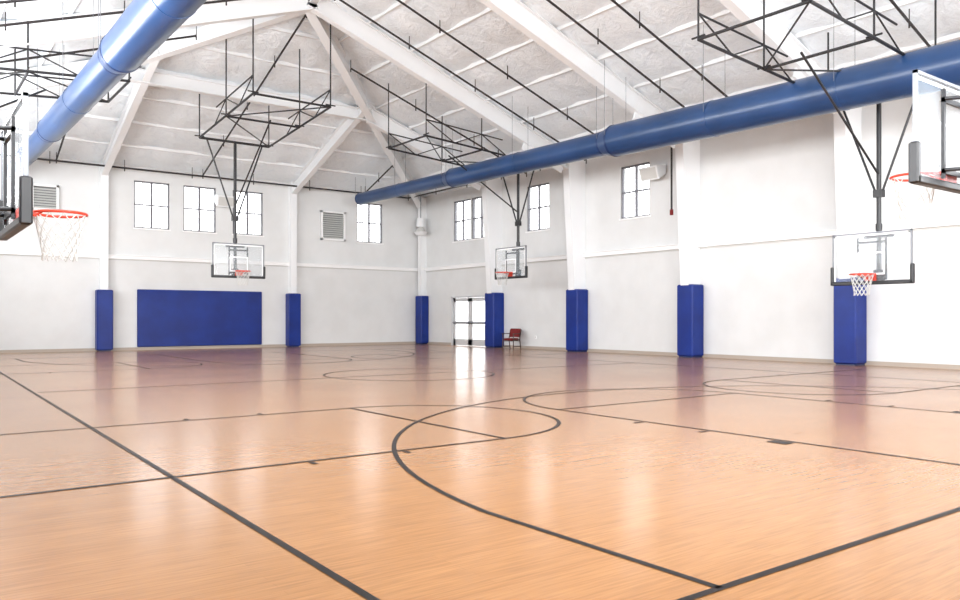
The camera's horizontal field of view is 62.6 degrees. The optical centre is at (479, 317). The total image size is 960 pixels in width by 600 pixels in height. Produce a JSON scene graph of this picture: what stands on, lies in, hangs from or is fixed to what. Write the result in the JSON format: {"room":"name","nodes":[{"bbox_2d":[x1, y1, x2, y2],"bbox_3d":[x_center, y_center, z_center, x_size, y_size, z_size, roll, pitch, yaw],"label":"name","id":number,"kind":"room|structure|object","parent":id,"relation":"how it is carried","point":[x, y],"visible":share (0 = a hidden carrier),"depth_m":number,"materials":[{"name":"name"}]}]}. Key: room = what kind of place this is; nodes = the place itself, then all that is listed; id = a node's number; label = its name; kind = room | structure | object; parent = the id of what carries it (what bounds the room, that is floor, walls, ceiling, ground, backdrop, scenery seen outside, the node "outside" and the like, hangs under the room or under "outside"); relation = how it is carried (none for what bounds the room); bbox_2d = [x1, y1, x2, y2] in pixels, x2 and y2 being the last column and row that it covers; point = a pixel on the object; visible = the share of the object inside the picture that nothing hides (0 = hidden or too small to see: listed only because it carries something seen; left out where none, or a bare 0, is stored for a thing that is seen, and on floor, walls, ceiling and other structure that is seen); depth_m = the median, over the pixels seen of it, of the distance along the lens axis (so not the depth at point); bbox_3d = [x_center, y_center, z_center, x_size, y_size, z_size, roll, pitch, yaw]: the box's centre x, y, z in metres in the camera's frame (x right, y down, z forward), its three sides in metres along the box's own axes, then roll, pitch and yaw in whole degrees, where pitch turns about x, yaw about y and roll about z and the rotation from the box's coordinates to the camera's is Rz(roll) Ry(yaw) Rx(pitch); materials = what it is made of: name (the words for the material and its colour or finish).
{"room":"sports hall","nodes":[
{"label":"sports hall","id":0,"kind":"room"},
{"bbox_2d":[0,152,417,349],"bbox_3d":[-11.171,-2.250,30.753,21.400,6.900,0.250,0,0,-37],"label":"wall","id":1,"kind":"structure","parent":0,"point":[45,304],"depth_m":30.53,"materials":[{"name":"white paint"}]},
{"bbox_2d":[33,183,58,209],"bbox_3d":[-15.166,-4.200,27.539,0.850,0.900,0.120,0,0,-37],"label":"air vent","id":2,"kind":"object","parent":1,"relation":"in","point":[45,196],"visible":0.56,"depth_m":27.55,"materials":[{"name":"grey metal"}]},
{"bbox_2d":[133,180,170,230],"bbox_3d":[-12.372,-4.215,29.763,1.350,1.810,0.180,0,0,-37],"label":"window","id":3,"kind":"structure","parent":1,"relation":"in","point":[151,205],"depth_m":29.76,"materials":[{"name":"grey metal"}]},
{"bbox_2d":[137,289,261,346],"bbox_3d":[-10.828,0.005,30.804,4.790,2.150,0.080,0,0,-37],"label":"pad","id":4,"kind":"object","parent":1,"relation":"attached to","point":[164,317],"visible":1,"depth_m":30.66,"materials":[{"name":"blue plastic"}]},
{"bbox_2d":[182,185,216,233],"bbox_3d":[-10.945,-4.215,30.828,1.330,1.810,0.180,0,0,-37],"label":"window","id":5,"kind":"structure","parent":1,"relation":"in","point":[199,188],"depth_m":30.83,"materials":[{"name":"grey metal"}]},
{"bbox_2d":[0,341,415,352],"bbox_3d":[-11.103,1.145,30.629,20.860,0.110,0.030,0,0,-37],"label":"baseboard","id":6,"kind":"structure","parent":1,"relation":"attached to","point":[414,342],"depth_m":30.61,"materials":[{"name":"beige"}]},
{"bbox_2d":[0,250,417,271],"bbox_3d":[-11.056,-2.220,30.583,20.880,0.180,0.160,0,0,-37],"label":"trim","id":7,"kind":"structure","parent":1,"relation":"attached to","point":[2,252],"depth_m":30.69,"materials":[{"name":"white paint"}]},
{"bbox_2d":[215,195,233,207],"bbox_3d":[-10.033,-4.590,31.068,0.748,0.500,0.607,0,0,-37],"label":"wall speaker","id":8,"kind":"object","parent":1,"relation":"attached to","point":[220,200],"visible":0.91,"depth_m":30.82,"materials":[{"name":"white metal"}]},
{"bbox_2d":[232,190,263,236],"bbox_3d":[-9.407,-4.215,31.977,1.330,1.810,0.180,0,0,-37],"label":"window","id":9,"kind":"structure","parent":1,"relation":"in","point":[254,193],"depth_m":31.98,"materials":[{"name":"grey metal"}]},
{"bbox_2d":[320,210,345,240],"bbox_3d":[-6.349,-3.975,34.123,1.140,1.250,0.120,0,0,-37],"label":"air vent","id":10,"kind":"object","parent":1,"relation":"in","point":[332,223],"visible":1,"depth_m":34.12,"materials":[{"name":"grey metal"}]},
{"bbox_2d":[356,203,383,244],"bbox_3d":[-4.948,-4.215,35.306,1.360,1.810,0.180,0,0,-37],"label":"window","id":11,"kind":"structure","parent":1,"relation":"in","point":[368,204],"depth_m":35.31,"materials":[{"name":"grey metal"}]},
{"bbox_2d":[0,344,959,599],"bbox_3d":[-1.283,1.275,17.513,21.400,0.150,33.300,0,0,-37],"label":"floor","id":12,"kind":"structure","parent":0,"point":[718,508],"depth_m":6.14,"materials":[{"name":"brown wood"}]},
{"bbox_2d":[99,161,108,289],"bbox_3d":[-13.616,-2.225,28.597,0.260,6.850,0.280,0,0,-37],"label":"steel column","id":13,"kind":"structure","parent":12,"relation":"on","point":[103,179],"depth_m":28.50,"materials":[{"name":"white"}]},
{"bbox_2d":[95,290,112,350],"bbox_3d":[-13.586,0.090,28.556,0.540,2.220,0.380,0,0,-37],"label":"pad","id":14,"kind":"object","parent":13,"relation":"attached to","point":[103,298],"visible":0.96,"depth_m":28.41,"materials":[{"name":"blue plastic"}]},
{"bbox_2d":[288,182,296,292],"bbox_3d":[-7.807,-2.225,32.934,0.260,6.850,0.280,0,0,-37],"label":"steel column","id":15,"kind":"structure","parent":12,"relation":"on","point":[292,198],"depth_m":32.85,"materials":[{"name":"white"}]},
{"bbox_2d":[286,293,300,346],"bbox_3d":[-7.777,0.090,32.894,0.540,2.220,0.380,0,0,-37],"label":"pad","id":16,"kind":"object","parent":15,"relation":"attached to","point":[293,300],"visible":0.99,"depth_m":32.73,"materials":[{"name":"blue plastic"}]},
{"bbox_2d":[418,198,425,295],"bbox_3d":[-2.681,-2.175,36.600,0.300,6.750,0.260,0,0,-37],"label":"steel column","id":17,"kind":"structure","parent":12,"relation":"on","point":[421,239],"depth_m":36.50,"materials":[{"name":"white"}]},
{"bbox_2d":[416,296,428,343],"bbox_3d":[-2.676,0.090,36.492,0.420,2.220,0.520,0,0,-37],"label":"pad","id":18,"kind":"object","parent":17,"relation":"attached to","point":[422,302],"visible":0.99,"depth_m":36.30,"materials":[{"name":"blue plastic"}]},
{"bbox_2d":[0,349,959,599],"bbox_3d":[-0.564,1.196,15.630,18.600,0.001,27.721,0,0,-37],"label":"court lines","id":19,"kind":"object","parent":12,"relation":"on","point":[296,552],"visible":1,"depth_m":5.41,"materials":[{"name":"paint"}]},
{"bbox_2d":[482,178,501,292],"bbox_3d":[0.467,-2.300,31.924,0.850,7.000,0.300,0,0,-37],"label":"steel column","id":20,"kind":"structure","parent":12,"relation":"on","point":[491,203],"depth_m":31.81,"materials":[{"name":"white"}]},
{"bbox_2d":[485,293,503,347],"bbox_3d":[0.583,0.090,32.011,0.560,2.220,0.600,0,0,-37],"label":"pad","id":21,"kind":"object","parent":20,"relation":"attached to","point":[494,302],"visible":0.94,"depth_m":31.78,"materials":[{"name":"blue plastic"}]},
{"bbox_2d":[501,328,521,348],"bbox_3d":[1.231,0.806,30.569,0.563,0.795,0.582,0,0,38],"label":"armchair","id":22,"kind":"object","parent":12,"relation":"on","point":[514,332],"visible":0.98,"depth_m":30.58,"materials":[{"name":"red fabric"}]},
{"bbox_2d":[563,160,585,289],"bbox_3d":[3.339,-2.300,28.078,0.850,7.000,0.300,0,0,-37],"label":"steel column","id":23,"kind":"structure","parent":12,"relation":"on","point":[574,177],"depth_m":27.97,"materials":[{"name":"white paint"}]},
{"bbox_2d":[566,289,587,351],"bbox_3d":[3.455,0.090,28.165,0.560,2.220,0.600,0,0,-37],"label":"pad","id":24,"kind":"object","parent":23,"relation":"attached to","point":[576,299],"visible":0.99,"depth_m":27.95,"materials":[{"name":"blue plastic"}]},
{"bbox_2d":[675,140,699,284],"bbox_3d":[6.318,-2.300,24.088,0.850,7.000,0.300,0,0,-37],"label":"steel column","id":25,"kind":"structure","parent":12,"relation":"on","point":[687,155],"depth_m":23.97,"materials":[{"name":"white"}]},
{"bbox_2d":[677,284,703,357],"bbox_3d":[6.435,0.090,24.175,0.560,2.220,0.600,0,0,-37],"label":"pad","id":26,"kind":"object","parent":25,"relation":"attached to","point":[690,298],"visible":0.99,"depth_m":23.97,"materials":[{"name":"blue plastic"}]},
{"bbox_2d":[833,107,860,278],"bbox_3d":[9.322,-2.300,20.066,0.850,7.000,0.300,0,0,-37],"label":"steel column","id":27,"kind":"structure","parent":12,"relation":"on","point":[847,157],"depth_m":19.94,"materials":[{"name":"white"}]},
{"bbox_2d":[834,277,866,365],"bbox_3d":[9.438,0.090,20.152,0.560,2.220,0.600,0,0,-37],"label":"pad","id":28,"kind":"object","parent":27,"relation":"attached to","point":[850,311],"visible":0.81,"depth_m":19.94,"materials":[{"name":"blue plastic"}]},
{"bbox_2d":[0,0,959,196],"bbox_3d":[-1.283,-7.407,17.513,21.600,3.724,33.500,0,0,-37],"label":"ceiling","id":29,"kind":"structure","parent":0,"point":[490,34],"depth_m":23.96,"materials":[{"name":"plastic"}]},
{"bbox_2d":[0,92,87,261],"bbox_3d":[-2.777,-4.112,8.534,4.742,7.130,2.600,0,0,-37],"label":"basketball hoop","id":30,"kind":"object","parent":29,"relation":"hanging from","point":[23,214],"visible":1,"depth_m":7.35,"materials":[{"name":"clear glass"}]},
{"bbox_2d":[0,24,131,107],"bbox_3d":[-11.072,-4.303,18.690,4.742,6.350,2.600,0,0,-37],"label":"basketball hoop","id":31,"kind":"object","parent":29,"relation":"hanging from","point":[28,49],"visible":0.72,"depth_m":18.57,"materials":[{"name":"black metal"}]},
{"bbox_2d":[195,19,334,284],"bbox_3d":[-6.641,-4.971,24.019,2.600,7.848,4.742,0,0,-37],"label":"basketball hoop","id":32,"kind":"object","parent":29,"relation":"hanging from","point":[235,273],"visible":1,"depth_m":25.08,"materials":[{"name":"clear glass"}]},
{"bbox_2d":[386,83,533,284],"bbox_3d":[-0.483,-4.479,26.785,4.742,6.662,2.600,0,0,-37],"label":"basketball hoop","id":33,"kind":"object","parent":29,"relation":"hanging from","point":[517,271],"visible":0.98,"depth_m":27.47,"materials":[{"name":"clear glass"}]},
{"bbox_2d":[0,0,959,207],"bbox_3d":[-1.283,-7.099,17.513,21.098,4.177,32.998,0,0,-37],"label":"roof frame","id":34,"kind":"object","parent":29,"relation":"attached to","point":[219,21],"visible":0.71,"depth_m":22.88,"materials":[{"name":"white metal"}]},
{"bbox_2d":[7,0,206,177],"bbox_3d":[-6.247,-5.712,13.931,0.736,2.860,32.060,0,0,-37],"label":"air duct","id":35,"kind":"object","parent":34,"relation":"hanging from","point":[144,26],"visible":0.9,"depth_m":13.95,"materials":[{"name":"blue metal"}]},
{"bbox_2d":[414,196,426,235],"bbox_3d":[-2.705,-4.683,36.046,0.640,1.805,0.640,0,0,-37],"label":"speaker","id":36,"kind":"object","parent":34,"relation":"hanging from","point":[420,231],"visible":0.93,"depth_m":35.89},
{"bbox_2d":[0,0,930,200],"bbox_3d":[-1.258,-7.196,17.479,19.735,3.772,31.755,0,0,-37],"label":"pipes","id":37,"kind":"object","parent":34,"relation":"hanging from","point":[894,4],"visible":0.59,"depth_m":22.41,"materials":[{"name":"black metal"}]},
{"bbox_2d":[355,25,959,204],"bbox_3d":[4.204,-5.609,21.111,0.876,2.814,31.060,0,0,-37],"label":"air duct","id":38,"kind":"object","parent":34,"relation":"hanging from","point":[887,79],"visible":1,"depth_m":18.50,"materials":[{"name":"blue metal"}]},
{"bbox_2d":[670,147,672,214],"bbox_3d":[5.865,-4.275,24.186,0.050,2.250,0.100,0,0,-37],"label":"strap","id":39,"kind":"object","parent":34,"relation":"hanging from","point":[671,210],"visible":0.82,"depth_m":24.17,"materials":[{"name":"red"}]},
{"bbox_2d":[691,0,936,295],"bbox_3d":[6.756,-4.289,15.653,4.742,7.644,2.600,0,0,-37],"label":"basketball hoop","id":40,"kind":"object","parent":29,"relation":"hanging from","point":[879,276],"visible":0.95,"depth_m":16.43,"materials":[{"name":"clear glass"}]},
{"bbox_2d":[889,69,959,219],"bbox_3d":[3.796,-4.970,9.875,2.600,7.766,4.742,0,0,-37],"label":"basketball hoop","id":41,"kind":"object","parent":29,"relation":"hanging from","point":[947,182],"visible":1,"depth_m":8.09,"materials":[{"name":"clear glass"}]},
{"bbox_2d":[424,89,959,364],"bbox_3d":[7.190,-2.250,23.840,0.250,6.900,32.800,0,0,-37],"label":"wall","id":42,"kind":"structure","parent":0,"point":[769,299],"depth_m":22.96,"materials":[{"name":"white paint"}]},
{"bbox_2d":[452,199,469,242],"bbox_3d":[-0.753,-4.215,34.352,0.180,1.810,1.330,0,0,-37],"label":"window","id":43,"kind":"structure","parent":42,"relation":"in","point":[463,220],"depth_m":34.37,"materials":[{"name":"grey metal"}]},
{"bbox_2d":[451,295,484,345],"bbox_3d":[-0.410,0.125,33.921,0.225,2.150,2.650,0,0,-37],"label":"door","id":44,"kind":"structure","parent":42,"relation":"in","point":[467,342],"depth_m":34.05,"materials":[{"name":"grey paint"}]},
{"bbox_2d":[470,196,483,240],"bbox_3d":[0.055,-4.215,33.270,0.180,1.810,1.330,0,0,-37],"label":"window","id":45,"kind":"structure","parent":42,"relation":"in","point":[477,198],"depth_m":33.54,"materials":[{"name":"grey metal"}]},
{"bbox_2d":[525,183,549,232],"bbox_3d":[2.253,-4.215,30.325,0.180,1.810,1.380,0,0,-37],"label":"window","id":46,"kind":"structure","parent":42,"relation":"in","point":[539,207],"depth_m":30.34,"materials":[{"name":"grey metal"}]},
{"bbox_2d":[619,162,650,220],"bbox_3d":[5.203,-4.215,26.375,0.180,1.810,1.360,0,0,-37],"label":"window","id":47,"kind":"structure","parent":42,"relation":"in","point":[636,191],"depth_m":26.52,"materials":[{"name":"grey metal"}]},
{"bbox_2d":[639,164,665,181],"bbox_3d":[5.560,-4.640,25.306,0.607,0.500,0.748,0,0,-37],"label":"wall speaker","id":48,"kind":"object","parent":42,"relation":"attached to","point":[654,172],"visible":1,"depth_m":25.08,"materials":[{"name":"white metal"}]},
{"bbox_2d":[424,218,959,271],"bbox_3d":[7.053,-2.210,23.663,0.180,0.200,32.680,0,0,-37],"label":"trim","id":49,"kind":"structure","parent":42,"relation":"attached to","point":[952,222],"depth_m":23.09,"materials":[{"name":"white paint"}]},
{"bbox_2d":[427,342,959,369],"bbox_3d":[7.078,1.145,23.756,0.030,0.110,32.800,0,0,-37],"label":"baseboard","id":50,"kind":"structure","parent":42,"relation":"attached to","point":[811,360],"depth_m":22.53,"materials":[{"name":"beige"}]},
{"label":"outside","id":51,"kind":"structure","parent":0,"visible":0},
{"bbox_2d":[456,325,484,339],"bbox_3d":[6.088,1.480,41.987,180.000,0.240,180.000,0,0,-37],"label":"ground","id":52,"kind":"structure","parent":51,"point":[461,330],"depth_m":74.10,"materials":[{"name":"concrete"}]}
]}

